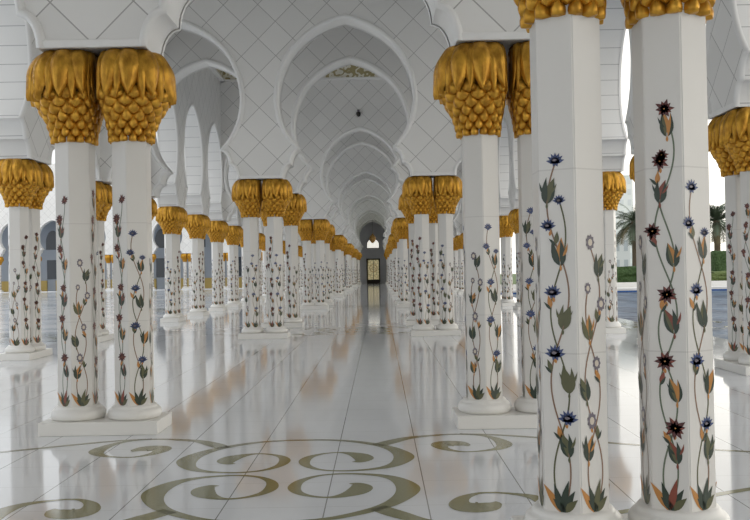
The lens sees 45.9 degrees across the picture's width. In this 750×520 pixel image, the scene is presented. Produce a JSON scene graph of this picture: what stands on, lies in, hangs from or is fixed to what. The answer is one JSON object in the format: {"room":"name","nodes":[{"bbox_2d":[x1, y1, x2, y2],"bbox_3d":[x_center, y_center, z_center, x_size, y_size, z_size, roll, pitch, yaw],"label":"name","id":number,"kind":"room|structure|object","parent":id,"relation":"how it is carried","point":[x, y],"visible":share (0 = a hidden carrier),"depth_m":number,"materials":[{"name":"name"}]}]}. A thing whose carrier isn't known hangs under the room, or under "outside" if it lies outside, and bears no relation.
{"room":"mosque","nodes":[
{"label":"mosque","id":0,"kind":"room"},
{"bbox_2d":[0,287,241,292],"bbox_3d":[-31.595,3.413,99.016,48.605,0.060,6.200,-1,-1,0],"label":"floor","id":1,"kind":"structure","parent":0,"point":[239,287],"depth_m":95.95,"materials":[{"name":"stone"}]},
{"bbox_2d":[105,255,110,288],"bbox_3d":[-29.329,1.307,97.126,0.746,3.754,0.934,-1,-1,0],"label":"column","id":2,"kind":"structure","parent":1,"relation":"on","point":[107,257],"depth_m":96.97,"materials":[{"name":"stone"}]},
{"bbox_2d":[181,253,187,287],"bbox_3d":[-20.930,1.160,97.088,0.746,3.754,0.934,-1,-1,0],"label":"column","id":3,"kind":"structure","parent":1,"relation":"on","point":[184,258],"depth_m":96.90,"materials":[{"name":"stone"}]},
{"bbox_2d":[187,253,190,287],"bbox_3d":[-20.158,1.147,97.095,0.746,3.754,0.934,-1,-1,0],"label":"column","id":4,"kind":"structure","parent":1,"relation":"on","point":[188,254],"depth_m":96.90,"materials":[{"name":"stone"}]},
{"bbox_2d":[1,221,241,290],"bbox_3d":[-31.463,-2.129,99.984,49.055,11.160,5.000,-1,-1,0],"label":"wall","id":5,"kind":"structure","parent":0,"point":[46,255],"depth_m":102.15,"materials":[{"name":"grey stone"}]},
{"bbox_2d":[1,281,8,290],"bbox_3d":[-43.592,3.055,102.078,3.200,1.150,0.200,-1,-1,0],"label":"trim","id":6,"kind":"structure","parent":5,"relation":"attached to","point":[5,284],"depth_m":101.97,"materials":[{"name":"brown"}]},
{"bbox_2d":[46,231,55,249],"bbox_3d":[-37.184,-2.282,102.173,1.600,2.200,0.080,-1,-1,0],"label":"window","id":7,"kind":"structure","parent":5,"relation":"in","point":[51,237],"depth_m":102.12,"materials":[{"name":"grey glass"}]},
{"bbox_2d":[47,260,56,278],"bbox_3d":[-37.125,1.117,102.131,1.400,2.200,0.080,-1,-1,0],"label":"window","id":8,"kind":"structure","parent":5,"relation":"in","point":[51,264],"depth_m":102.10,"materials":[{"name":"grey glass"}]},
{"bbox_2d":[155,229,163,247],"bbox_3d":[-24.586,-2.502,102.116,1.600,2.200,0.080,-1,-1,0],"label":"window","id":9,"kind":"structure","parent":5,"relation":"in","point":[159,238],"depth_m":102.07,"materials":[{"name":"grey glass"}]},
{"bbox_2d":[156,258,164,276],"bbox_3d":[-24.527,0.897,102.074,1.400,2.200,0.080,-1,-1,0],"label":"window","id":10,"kind":"structure","parent":5,"relation":"in","point":[160,262],"depth_m":102.02,"materials":[{"name":"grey glass"}]},
{"bbox_2d":[205,277,226,287],"bbox_3d":[-18.396,2.614,101.964,3.200,1.150,0.200,-1,-1,0],"label":"trim","id":11,"kind":"structure","parent":5,"relation":"attached to","point":[208,281],"depth_m":101.87,"materials":[{"name":"brown"}]},
{"bbox_2d":[0,163,261,256],"bbox_3d":[-29.064,-5.631,97.216,43.080,10.110,0.736,-1,-1,0],"label":"wall","id":12,"kind":"structure","parent":0,"point":[48,213],"depth_m":96.92,"materials":[{"name":"stone"}]},
{"bbox_2d":[0,0,302,246],"bbox_3d":[-6.982,-5.246,34.471,0.736,7.010,127.080,-1,-1,0],"label":"wall","id":13,"kind":"structure","parent":0,"point":[189,142],"depth_m":29.77,"materials":[{"name":"stone"}]},
{"bbox_2d":[14,0,529,56],"bbox_3d":[-0.803,-5.667,9.245,12.600,7.010,0.736,-1,-1,0],"label":"arch","id":14,"kind":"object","parent":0,"point":[94,26],"depth_m":8.90,"materials":[{"name":"stone"}]},
{"bbox_2d":[100,0,461,183],"bbox_3d":[-0.743,-5.512,21.843,12.600,7.010,0.736,-1,-1,0],"label":"arch","id":15,"kind":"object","parent":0,"point":[261,40],"depth_m":21.53,"materials":[{"name":"stone"}]},
{"bbox_2d":[151,26,433,197],"bbox_3d":[-0.723,-5.460,26.043,12.600,7.010,0.736,-1,-1,0],"label":"wall","id":16,"kind":"structure","parent":0,"point":[187,53],"depth_m":25.74,"materials":[{"name":"stone"}]},
{"bbox_2d":[209,65,380,81],"bbox_3d":[-0.746,-8.386,32.380,12.000,1.000,11.980,-1,-1,0],"label":"trim","id":17,"kind":"structure","parent":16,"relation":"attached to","point":[350,72],"depth_m":38.23,"materials":[{"name":"paint"}]},
{"bbox_2d":[221,79,405,221],"bbox_3d":[-0.663,-5.304,38.642,12.600,7.010,0.736,-1,-1,0],"label":"wall","id":18,"kind":"structure","parent":0,"point":[327,115],"depth_m":38.35,"materials":[{"name":"stone"}]},
{"bbox_2d":[238,131,396,225],"bbox_3d":[-0.643,-5.253,42.842,12.600,7.010,0.736,-1,-1,0],"label":"wall","id":19,"kind":"structure","parent":0,"point":[359,138],"depth_m":42.53,"materials":[{"name":"stone"}]},
{"bbox_2d":[298,180,389,243],"bbox_3d":[-0.504,-4.889,72.239,12.600,7.010,0.736,-1,-1,0],"label":"wall","id":20,"kind":"structure","parent":0,"point":[366,188],"depth_m":71.94,"materials":[{"name":"stone"}]},
{"bbox_2d":[301,196,388,245],"bbox_3d":[-0.484,-4.838,76.439,12.600,7.010,0.736,-1,-1,0],"label":"wall","id":21,"kind":"structure","parent":0,"point":[367,198],"depth_m":76.11,"materials":[{"name":"stone"}]},
{"bbox_2d":[282,173,455,236],"bbox_3d":[-0.564,-5.045,59.640,12.600,7.010,0.736,-1,-1,0],"label":"wall","id":22,"kind":"structure","parent":0,"point":[363,177],"depth_m":59.32,"materials":[{"name":"stone"}]},
{"bbox_2d":[351,200,387,248],"bbox_3d":[-0.425,-4.682,89.038,12.600,7.010,0.736,-1,-1,0],"label":"wall","id":23,"kind":"structure","parent":0,"point":[368,205],"depth_m":88.73,"materials":[{"name":"stone"}]},
{"bbox_2d":[355,210,385,248],"bbox_3d":[-0.405,-4.630,93.237,12.600,7.010,0.736,-1,-1,0],"label":"wall","id":24,"kind":"structure","parent":0,"point":[369,211],"depth_m":92.89,"materials":[{"name":"stone"}]},
{"bbox_2d":[356,213,385,251],"bbox_3d":[-0.345,-4.475,105.836,12.600,7.010,0.736,-1,-1,0],"label":"wall","id":25,"kind":"structure","parent":0,"point":[371,216],"depth_m":105.52,"materials":[{"name":"stone"}]},
{"bbox_2d":[335,222,408,283],"bbox_3d":[-0.271,-2.427,114.191,12.600,10.900,0.300,-1,-1,0],"label":"wall","id":26,"kind":"structure","parent":0,"point":[366,231],"depth_m":114.01,"materials":[{"name":"grey stone"}]},
{"bbox_2d":[366,239,379,248],"bbox_3d":[-0.268,-2.149,113.988,1.680,1.340,0.100,-1,-1,0],"label":"window","id":27,"kind":"structure","parent":26,"relation":"in","point":[369,245],"depth_m":113.98,"materials":[{"name":"white glass"}]},
{"bbox_2d":[367,258,379,283],"bbox_3d":[-0.205,1.420,113.943,1.720,3.200,0.100,-1,-1,0],"label":"door","id":28,"kind":"structure","parent":26,"relation":"in","point":[373,265],"depth_m":113.93,"materials":[{"name":"brown metal"}]},
{"bbox_2d":[359,220,384,251],"bbox_3d":[-0.325,-4.423,110.036,12.600,7.010,0.736,-1,-1,0],"label":"wall","id":29,"kind":"structure","parent":0,"point":[367,222],"depth_m":109.70,"materials":[{"name":"stone"}]},
{"bbox_2d":[0,283,749,519],"bbox_3d":[-0.517,2.277,41.678,24.622,0.302,145.400,-1,-1,0],"label":"floor","id":30,"kind":"structure","parent":0,"point":[347,416],"depth_m":8.68,"materials":[{"name":"stone"}]},
{"bbox_2d":[0,158,42,352],"bbox_3d":[-6.965,-0.076,17.218,0.945,3.754,0.763,-1,-1,0],"label":"column","id":31,"kind":"structure","parent":30,"relation":"on","point":[20,179],"depth_m":17.14,"materials":[{"name":"stone"}]},
{"bbox_2d":[0,348,52,360],"bbox_3d":[-6.934,1.872,17.581,0.620,0.135,1.200,-1,-1,0],"label":"plinth","id":32,"kind":"object","parent":30,"relation":"on","point":[36,354],"visible":0.81,"depth_m":16.99,"materials":[{"name":"stone"}]},
{"bbox_2d":[29,163,53,349],"bbox_3d":[-6.971,-0.067,17.993,0.945,3.754,0.763,-1,-1,0],"label":"column","id":33,"kind":"structure","parent":30,"relation":"on","point":[42,193],"depth_m":17.77,"materials":[{"name":"stone"}]},
{"bbox_2d":[26,49,105,421],"bbox_3d":[-3.196,-0.242,9.184,0.763,3.754,0.945,-1,-1,0],"label":"column","id":34,"kind":"structure","parent":30,"relation":"on","point":[60,83],"depth_m":9.02,"materials":[{"name":"stone"}]},
{"bbox_2d":[96,181,107,335],"bbox_3d":[-6.945,-0.025,21.418,0.945,3.754,0.763,-1,-1,0],"label":"column","id":35,"kind":"structure","parent":30,"relation":"on","point":[101,190],"depth_m":21.45,"materials":[{"name":"stone"}]},
{"bbox_2d":[97,184,111,334],"bbox_3d":[-6.951,-0.015,22.192,0.945,3.754,0.763,-1,-1,0],"label":"column","id":36,"kind":"structure","parent":30,"relation":"on","point":[106,208],"depth_m":21.98,"materials":[{"name":"stone"}]},
{"bbox_2d":[38,412,171,436],"bbox_3d":[-2.774,1.695,9.163,1.200,0.135,0.620,-1,-1,0],"label":"plinth","id":37,"kind":"object","parent":30,"relation":"on","point":[104,426],"visible":0.86,"depth_m":8.85,"materials":[{"name":"stone"}]},
{"bbox_2d":[98,334,113,342],"bbox_3d":[-6.914,1.924,21.781,0.620,0.135,1.200,-1,-1,0],"label":"plinth","id":38,"kind":"object","parent":30,"relation":"on","point":[102,338],"visible":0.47,"depth_m":21.70,"materials":[{"name":"stone"}]},
{"bbox_2d":[96,48,176,420],"bbox_3d":[-2.421,-0.256,9.190,0.763,3.754,0.945,-1,-1,0],"label":"column","id":39,"kind":"structure","parent":30,"relation":"on","point":[136,88],"depth_m":9.01,"materials":[{"name":"stone"}]},
{"bbox_2d":[151,198,157,219],"bbox_3d":[-6.931,0.037,26.392,0.945,3.754,0.763,-1,-1,0],"label":"column","id":40,"kind":"structure","parent":30,"relation":"on","point":[154,204],"depth_m":26.23,"materials":[{"name":"metal"}]},
{"bbox_2d":[156,206,183,317],"bbox_3d":[-6.905,0.079,29.817,0.945,3.754,0.763,-1,-1,0],"label":"column","id":41,"kind":"structure","parent":30,"relation":"on","point":[169,218],"depth_m":29.73,"materials":[{"name":"stone"}]},
{"bbox_2d":[160,316,185,322],"bbox_3d":[-6.874,2.028,30.180,0.620,0.135,1.200,-1,-1,0],"label":"plinth","id":42,"kind":"object","parent":30,"relation":"on","point":[180,319],"visible":0.86,"depth_m":29.58,"materials":[{"name":"stone"}]},
{"bbox_2d":[176,208,187,316],"bbox_3d":[-6.911,0.089,30.592,0.945,3.754,0.763,-1,-1,0],"label":"column","id":43,"kind":"structure","parent":30,"relation":"on","point":[182,225],"depth_m":30.40,"materials":[{"name":"stone"}]},
{"bbox_2d":[183,214,207,311],"bbox_3d":[-6.885,0.131,34.017,0.945,3.754,0.763,-1,-1,0],"label":"column","id":44,"kind":"structure","parent":30,"relation":"on","point":[197,224],"depth_m":33.93,"materials":[{"name":"stone"}]},
{"bbox_2d":[187,311,208,315],"bbox_3d":[-6.854,2.080,34.380,0.620,0.135,1.200,-1,-1,0],"label":"plinth","id":45,"kind":"object","parent":30,"relation":"on","point":[205,312],"visible":0.86,"depth_m":33.78,"materials":[{"name":"stone"}]},
{"bbox_2d":[201,215,210,311],"bbox_3d":[-6.891,0.141,34.791,0.945,3.754,0.763,-1,-1,0],"label":"column","id":46,"kind":"structure","parent":30,"relation":"on","point":[207,217],"depth_m":34.61,"materials":[{"name":"stone"}]},
{"bbox_2d":[207,221,226,307],"bbox_3d":[-6.865,0.183,38.216,0.945,3.754,0.763,-1,-1,0],"label":"column","id":47,"kind":"structure","parent":30,"relation":"on","point":[217,230],"depth_m":38.13,"materials":[{"name":"stone"}]},
{"bbox_2d":[221,221,228,306],"bbox_3d":[-6.871,0.193,38.991,0.945,3.754,0.763,-1,-1,0],"label":"column","id":48,"kind":"structure","parent":30,"relation":"on","point":[227,225],"depth_m":38.81,"materials":[{"name":"stone"}]},
{"bbox_2d":[225,226,241,303],"bbox_3d":[-6.846,0.235,42.416,0.945,3.754,0.763,-1,-1,0],"label":"column","id":49,"kind":"structure","parent":30,"relation":"on","point":[235,232],"depth_m":42.33,"materials":[{"name":"stone"}]},
{"bbox_2d":[236,226,242,303],"bbox_3d":[-6.851,0.244,43.191,0.945,3.754,0.763,-1,-1,0],"label":"column","id":50,"kind":"structure","parent":30,"relation":"on","point":[239,226],"depth_m":43.02,"materials":[{"name":"stone"}]},
{"bbox_2d":[239,237,243,300],"bbox_3d":[-6.826,0.286,46.616,0.945,3.754,0.763,-1,-1,0],"label":"column","id":51,"kind":"structure","parent":30,"relation":"on","point":[241,240],"depth_m":46.54,"materials":[{"name":"stone"}]},
{"bbox_2d":[232,179,263,332],"bbox_3d":[-3.136,-0.087,21.783,0.763,3.754,0.945,-1,-1,0],"label":"column","id":52,"kind":"structure","parent":30,"relation":"on","point":[246,193],"depth_m":21.61,"materials":[{"name":"stone"}]},
{"bbox_2d":[259,233,263,298],"bbox_3d":[-6.806,0.338,50.815,0.945,3.754,0.763,-1,-1,0],"label":"column","id":53,"kind":"structure","parent":30,"relation":"on","point":[261,236],"depth_m":50.82,"materials":[{"name":"stone"}]},
{"bbox_2d":[260,234,264,297],"bbox_3d":[-6.811,0.348,51.590,0.945,3.754,0.763,-1,-1,0],"label":"column","id":54,"kind":"structure","parent":30,"relation":"on","point":[263,234],"depth_m":51.43,"materials":[{"name":"stone"}]},
{"bbox_2d":[238,331,289,338],"bbox_3d":[-2.715,1.851,21.762,1.200,0.135,0.620,-1,-1,0],"label":"plinth","id":55,"kind":"object","parent":30,"relation":"on","point":[264,335],"visible":0.89,"depth_m":21.45,"materials":[{"name":"stone"}]},
{"bbox_2d":[262,243,265,296],"bbox_3d":[-6.786,0.390,55.015,0.945,3.754,0.763,-1,-1,0],"label":"column","id":56,"kind":"structure","parent":30,"relation":"on","point":[263,246],"depth_m":54.93,"materials":[{"name":"stone"}]},
{"bbox_2d":[260,201,268,322],"bbox_3d":[-3.116,-0.035,25.983,0.763,3.754,0.945,-1,-1,0],"label":"column","id":57,"kind":"structure","parent":30,"relation":"on","point":[262,213],"depth_m":25.85,"materials":[{"name":"stone"}]},
{"bbox_2d":[262,179,292,332],"bbox_3d":[-2.361,-0.100,21.789,0.763,3.754,0.945,-1,-1,0],"label":"column","id":58,"kind":"structure","parent":30,"relation":"on","point":[277,194],"depth_m":21.61,"materials":[{"name":"stone"}]},
{"bbox_2d":[261,322,303,327],"bbox_3d":[-2.695,1.903,25.962,1.200,0.135,0.620,-1,-1,0],"label":"plinth","id":59,"kind":"object","parent":30,"relation":"on","point":[301,324],"visible":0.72,"depth_m":25.65,"materials":[{"name":"stone"}]},
{"bbox_2d":[283,194,306,322],"bbox_3d":[-2.341,-0.048,25.989,0.763,3.754,0.945,-1,-1,0],"label":"column","id":60,"kind":"structure","parent":30,"relation":"on","point":[297,207],"depth_m":25.81,"materials":[{"name":"stone"}]},
{"bbox_2d":[300,252,302,287],"bbox_3d":[-6.666,0.701,80.214,0.934,3.754,0.746,-1,-1,0],"label":"column","id":61,"kind":"structure","parent":30,"relation":"on","point":[301,256],"depth_m":80.12,"materials":[{"name":"stone"}]},
{"bbox_2d":[298,219,313,305],"bbox_3d":[-3.056,0.121,38.582,0.763,3.754,0.945,-1,-1,0],"label":"column","id":62,"kind":"structure","parent":30,"relation":"on","point":[305,230],"depth_m":38.41,"materials":[{"name":"stone"}]},
{"bbox_2d":[311,231,316,302],"bbox_3d":[-3.036,0.173,42.781,0.763,3.754,0.945,-1,-1,0],"label":"column","id":63,"kind":"structure","parent":30,"relation":"on","point":[313,242],"depth_m":42.60,"materials":[{"name":"stone"}]},
{"bbox_2d":[300,305,328,308],"bbox_3d":[-2.635,2.058,38.560,1.200,0.135,0.620,-1,-1,0],"label":"plinth","id":64,"kind":"object","parent":30,"relation":"on","point":[314,306],"visible":0.97,"depth_m":38.25,"materials":[{"name":"stone"}]},
{"bbox_2d":[313,219,330,305],"bbox_3d":[-2.282,0.107,38.587,0.763,3.754,0.945,-1,-1,0],"label":"column","id":65,"kind":"structure","parent":30,"relation":"on","point":[321,227],"depth_m":38.40,"materials":[{"name":"stone"}]},
{"bbox_2d":[324,224,334,301],"bbox_3d":[-2.262,0.159,42.787,0.763,3.754,0.945,-1,-1,0],"label":"column","id":66,"kind":"structure","parent":30,"relation":"on","point":[331,233],"depth_m":42.60,"materials":[{"name":"stone"}]},
{"bbox_2d":[330,238,333,294],"bbox_3d":[-2.977,0.328,55.380,0.763,3.754,0.945,-1,-1,0],"label":"column","id":67,"kind":"structure","parent":30,"relation":"on","point":[331,244],"depth_m":55.24,"materials":[{"name":"stone"}]},
{"bbox_2d":[332,243,335,293],"bbox_3d":[-2.957,0.380,59.580,0.763,3.754,0.945,-1,-1,0],"label":"column","id":68,"kind":"structure","parent":30,"relation":"on","point":[333,250],"depth_m":59.41,"materials":[{"name":"stone"}]},
{"bbox_2d":[333,235,344,294],"bbox_3d":[-2.202,0.315,55.386,0.763,3.754,0.945,-1,-1,0],"label":"column","id":69,"kind":"structure","parent":30,"relation":"on","point":[338,240],"depth_m":55.20,"materials":[{"name":"stone"}]},
{"bbox_2d":[341,238,347,292],"bbox_3d":[-2.182,0.367,59.586,0.763,3.754,0.945,-1,-1,0],"label":"column","id":70,"kind":"structure","parent":30,"relation":"on","point":[346,241],"depth_m":59.42,"materials":[{"name":"stone"}]},
{"bbox_2d":[344,243,352,289],"bbox_3d":[-2.123,0.522,72.185,0.763,3.754,0.945,-1,-1,0],"label":"column","id":71,"kind":"structure","parent":30,"relation":"on","point":[349,247],"depth_m":71.99,"materials":[{"name":"stone"}]},
{"bbox_2d":[350,245,354,287],"bbox_3d":[-2.103,0.574,76.384,0.763,3.754,0.945,-1,-1,0],"label":"column","id":72,"kind":"structure","parent":30,"relation":"on","point":[353,250],"depth_m":76.24,"materials":[{"name":"stone"}]},
{"bbox_2d":[351,249,357,285],"bbox_3d":[-2.044,0.730,88.984,0.746,3.754,0.934,-1,-1,0],"label":"column","id":73,"kind":"structure","parent":30,"relation":"on","point":[354,254],"depth_m":88.81,"materials":[{"name":"stone"}]},
{"bbox_2d":[356,252,360,283],"bbox_3d":[-1.965,0.937,105.782,0.746,3.754,0.934,-1,-1,0],"label":"column","id":74,"kind":"structure","parent":30,"relation":"on","point":[359,255],"depth_m":105.60,"materials":[{"name":"stone"}]},
{"bbox_2d":[386,243,392,288],"bbox_3d":[1.302,0.462,72.160,0.763,3.754,0.945,-1,-1,0],"label":"column","id":75,"kind":"structure","parent":30,"relation":"on","point":[388,248],"depth_m":71.99,"materials":[{"name":"stone"}]},
{"bbox_2d":[388,234,397,293],"bbox_3d":[1.223,0.255,55.361,0.763,3.754,0.945,-1,-1,0],"label":"column","id":76,"kind":"structure","parent":30,"relation":"on","point":[391,239],"depth_m":55.19,"materials":[{"name":"stone"}]},
{"bbox_2d":[391,226,399,300],"bbox_3d":[1.163,0.099,42.762,0.763,3.754,0.945,-1,-1,0],"label":"column","id":77,"kind":"structure","parent":30,"relation":"on","point":[393,233],"depth_m":42.63,"materials":[{"name":"stone"}]},
{"bbox_2d":[392,218,409,303],"bbox_3d":[1.143,0.047,38.563,0.763,3.754,0.945,-1,-1,0],"label":"column","id":78,"kind":"structure","parent":30,"relation":"on","point":[399,225],"depth_m":38.38,"materials":[{"name":"stone"}]},
{"bbox_2d":[398,194,415,320],"bbox_3d":[1.083,-0.108,25.964,0.763,3.754,0.945,-1,-1,0],"label":"column","id":79,"kind":"structure","parent":30,"relation":"on","point":[403,205],"depth_m":25.81,"materials":[{"name":"stone"}]},
{"bbox_2d":[402,176,434,329],"bbox_3d":[1.063,-0.160,21.764,0.763,3.754,0.945,-1,-1,0],"label":"column","id":80,"kind":"structure","parent":30,"relation":"on","point":[417,191],"depth_m":21.59,"materials":[{"name":"stone"}]},
{"bbox_2d":[406,320,439,325],"bbox_3d":[1.504,1.829,25.943,1.200,0.135,0.620,-1,-1,0],"label":"plinth","id":81,"kind":"object","parent":30,"relation":"on","point":[433,322],"visible":0.44,"depth_m":25.63,"materials":[{"name":"stone"}]},
{"bbox_2d":[429,197,439,319],"bbox_3d":[1.858,-0.122,25.970,0.763,3.754,0.945,-1,-1,0],"label":"column","id":82,"kind":"structure","parent":30,"relation":"on","point":[433,218],"depth_m":25.79,"materials":[{"name":"stone"}]},
{"bbox_2d":[411,328,460,335],"bbox_3d":[1.485,1.777,21.743,1.200,0.135,0.620,-1,-1,0],"label":"plinth","id":83,"kind":"object","parent":30,"relation":"on","point":[435,332],"visible":1,"depth_m":21.43,"materials":[{"name":"stone"}]},
{"bbox_2d":[433,175,461,329],"bbox_3d":[1.838,-0.174,21.770,0.763,3.754,0.945,-1,-1,0],"label":"column","id":84,"kind":"structure","parent":30,"relation":"on","point":[447,190],"depth_m":21.59,"materials":[{"name":"stone"}]},
{"bbox_2d":[453,238,458,289],"bbox_3d":[5.852,0.273,63.357,0.945,3.754,0.763,-1,-1,0],"label":"column","id":85,"kind":"structure","parent":30,"relation":"on","point":[456,278],"depth_m":63.27,"materials":[{"name":"stone"}]},
{"bbox_2d":[455,235,463,290],"bbox_3d":[5.832,0.222,59.158,0.945,3.754,0.763,-1,-1,0],"label":"column","id":86,"kind":"structure","parent":30,"relation":"on","point":[458,243],"depth_m":59.08,"materials":[{"name":"stone"}]},
{"bbox_2d":[433,41,510,414],"bbox_3d":[1.004,-0.316,9.165,0.763,3.754,0.945,-1,-1,0],"label":"column","id":87,"kind":"structure","parent":30,"relation":"on","point":[470,80],"depth_m":8.99,"materials":[{"name":"stone"}]},
{"bbox_2d":[452,406,536,429],"bbox_3d":[1.425,1.622,9.144,1.200,0.135,0.620,-1,-1,0],"label":"plinth","id":88,"kind":"object","parent":30,"relation":"on","point":[513,419],"visible":0.54,"depth_m":8.84,"materials":[{"name":"stone"}]},
{"bbox_2d":[499,231,503,301],"bbox_3d":[5.727,-0.028,38.934,0.945,3.754,0.763,-1,-1,0],"label":"column","id":89,"kind":"structure","parent":30,"relation":"on","point":[499,231],"depth_m":38.76,"materials":[{"name":"stone"}]},
{"bbox_2d":[499,215,514,302],"bbox_3d":[5.732,-0.038,38.159,0.945,3.754,0.763,-1,-1,0],"label":"column","id":90,"kind":"structure","parent":30,"relation":"on","point":[506,230],"depth_m":38.08,"materials":[{"name":"stone"}]},
{"bbox_2d":[508,210,518,305],"bbox_3d":[5.707,-0.080,34.734,0.945,3.754,0.763,-1,-1,0],"label":"column","id":91,"kind":"structure","parent":30,"relation":"on","point":[509,222],"depth_m":34.57,"materials":[{"name":"stone"}]},
{"bbox_2d":[510,209,520,306],"bbox_3d":[5.713,-0.090,33.960,0.945,3.754,0.763,-1,-1,0],"label":"column","id":92,"kind":"structure","parent":30,"relation":"on","point":[514,217],"depth_m":33.97,"materials":[{"name":"stone"}]},
{"bbox_2d":[506,41,536,413],"bbox_3d":[1.778,-0.329,9.171,0.763,3.754,0.945,-1,-1,0],"label":"column","id":93,"kind":"structure","parent":30,"relation":"on","point":[518,96],"depth_m":9.03,"materials":[{"name":"stone"}]},
{"bbox_2d":[513,0,623,519],"bbox_3d":[0.984,-0.367,4.966,0.763,3.754,0.945,-1,-1,0],"label":"column","id":94,"kind":"structure","parent":30,"relation":"on","point":[568,223],"depth_m":4.82,"materials":[{"name":"stone"}]},
{"bbox_2d":[511,514,627,519],"bbox_3d":[1.405,1.570,4.944,1.200,0.135,0.620,-1,-1,0],"label":"plinth","id":95,"kind":"object","parent":30,"relation":"on","point":[625,516],"visible":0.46,"depth_m":5.21,"materials":[{"name":"stone"}]},
{"bbox_2d":[602,171,625,327],"bbox_3d":[5.653,-0.245,21.361,0.945,3.754,0.763,-1,-1,0],"label":"column","id":96,"kind":"structure","parent":30,"relation":"on","point":[614,183],"depth_m":21.27,"materials":[{"name":"stone"}]},
{"bbox_2d":[606,327,625,333],"bbox_3d":[5.684,1.704,21.724,0.620,0.135,1.200,-1,-1,0],"label":"plinth","id":97,"kind":"object","parent":30,"relation":"on","point":[621,330],"visible":0.37,"depth_m":21.13,"materials":[{"name":"stone"}]},
{"bbox_2d":[629,155,634,182],"bbox_3d":[5.627,-0.287,17.936,0.945,3.754,0.763,-1,-1,0],"label":"column","id":98,"kind":"structure","parent":30,"relation":"on","point":[631,165],"depth_m":17.83,"materials":[{"name":"metal"}]},
{"bbox_2d":[620,0,729,519],"bbox_3d":[1.758,-0.381,4.971,0.763,3.754,0.945,-1,-1,0],"label":"column","id":99,"kind":"structure","parent":30,"relation":"on","point":[676,372],"depth_m":4.82,"materials":[{"name":"stone"}]},
{"bbox_2d":[708,115,743,360],"bbox_3d":[5.607,-0.339,13.736,0.945,3.754,0.763,-1,-1,0],"label":"column","id":100,"kind":"structure","parent":30,"relation":"on","point":[726,165],"depth_m":13.51,"materials":[{"name":"stone"}]},
{"bbox_2d":[714,358,749,375],"bbox_3d":[5.644,1.600,13.325,0.620,0.135,1.200,-1,-1,0],"label":"plinth","id":101,"kind":"object","parent":30,"relation":"on","point":[733,366],"visible":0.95,"depth_m":13.24,"materials":[{"name":"stone"}]},
{"bbox_2d":[719,107,749,364],"bbox_3d":[5.613,-0.349,12.962,0.945,3.754,0.763,-1,-1,0],"label":"column","id":102,"kind":"structure","parent":30,"relation":"on","point":[734,127],"depth_m":12.96,"materials":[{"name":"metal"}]},
{"bbox_2d":[329,145,462,234],"bbox_3d":[-0.584,-5.097,55.441,12.600,7.010,0.736,-1,-1,0],"label":"wall","id":103,"kind":"structure","parent":0,"point":[359,160],"depth_m":55.13,"materials":[{"name":"stone"}]},
{"bbox_2d":[453,0,749,237],"bbox_3d":[5.646,-5.389,40.713,0.736,7.010,139.680,-1,-1,0],"label":"wall","id":104,"kind":"structure","parent":0,"point":[728,32],"depth_m":20.35,"materials":[{"name":"stone"}]},
{"label":"outside","id":105,"kind":"structure","parent":0,"visible":0},
{"bbox_2d":[0,288,262,352],"bbox_3d":[-48.608,3.384,52.693,82.205,0.440,145.000,-1,-1,0],"label":"ground","id":106,"kind":"structure","parent":105,"point":[48,299],"depth_m":44.61,"materials":[{"name":"stone"}]},
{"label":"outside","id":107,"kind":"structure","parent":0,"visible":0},
{"bbox_2d":[500,274,515,284],"bbox_3d":[124.512,1.674,162.654,232.545,0.550,193.500,-1,-1,0],"label":"lawn","id":108,"kind":"structure","parent":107,"point":[514,275],"depth_m":133.13,"materials":[{"name":"green plant"}]},
{"bbox_2d":[616,234,629,266],"bbox_3d":[40.359,-0.718,155.831,6.163,7.000,12.400,-1,-1,0],"label":"building","id":109,"kind":"structure","parent":108,"relation":"on","point":[622,252],"depth_m":149.83,"materials":[{"name":"white"}]},
{"bbox_2d":[616,175,632,265],"bbox_3d":[66.036,-9.749,245.829,8.536,26.400,12.400,-1,-1,0],"label":"building","id":110,"kind":"structure","parent":108,"relation":"on","point":[626,200],"depth_m":239.89,"materials":[{"name":"white"}]},
{"bbox_2d":[616,203,635,265],"bbox_3d":[24.148,-1.905,81.945,5.897,8.102,5.938,-1,-1,0],"label":"palm tree","id":111,"kind":"object","parent":108,"relation":"on","point":[630,228],"visible":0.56,"depth_m":81.66,"materials":[{"name":"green plant"}]},
{"bbox_2d":[617,266,636,282],"bbox_3d":[22.526,1.329,78.134,4.536,1.598,1.738,-1,-1,0],"label":"hedge","id":112,"kind":"object","parent":108,"relation":"on","point":[626,273],"visible":0.19,"depth_m":77.39,"materials":[{"name":"green plant"}]},
{"bbox_2d":[710,203,725,250],"bbox_3d":[30.923,-1.655,79.896,5.278,7.316,5.207,-1,-1,0],"label":"palm tree","id":113,"kind":"object","parent":108,"relation":"on","point":[716,213],"visible":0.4,"depth_m":79.51,"materials":[{"name":"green plant"}]},
{"bbox_2d":[711,250,726,270],"bbox_3d":[29.596,0.572,75.358,2.515,2.797,3.236,-1,-1,0],"label":"hedge","id":114,"kind":"object","parent":108,"relation":"on","point":[718,258],"visible":0.24,"depth_m":73.90,"materials":[{"name":"green plant"}]},
{"bbox_2d":[711,271,726,280],"bbox_3d":[27.789,1.383,69.609,4.312,1.096,1.731,-1,-1,0],"label":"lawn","id":115,"kind":"structure","parent":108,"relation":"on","point":[715,275],"depth_m":68.88,"materials":[{"name":"green plant"}]},
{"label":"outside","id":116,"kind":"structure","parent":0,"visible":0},
{"bbox_2d":[500,281,726,293],"bbox_3d":[74.053,1.298,64.389,132.545,1.220,3.500,-1,-1,0],"label":"kerb","id":117,"kind":"object","parent":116,"point":[715,285],"depth_m":65.86,"materials":[{"name":"white stone"}]},
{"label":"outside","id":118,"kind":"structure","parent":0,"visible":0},
{"bbox_2d":[501,290,727,338],"bbox_3d":[73.855,1.134,21.138,132.545,0.680,83.000,-1,-1,0],"label":"pool water","id":119,"kind":"structure","parent":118,"point":[626,301],"depth_m":36.94,"materials":[{"name":"liquid"}]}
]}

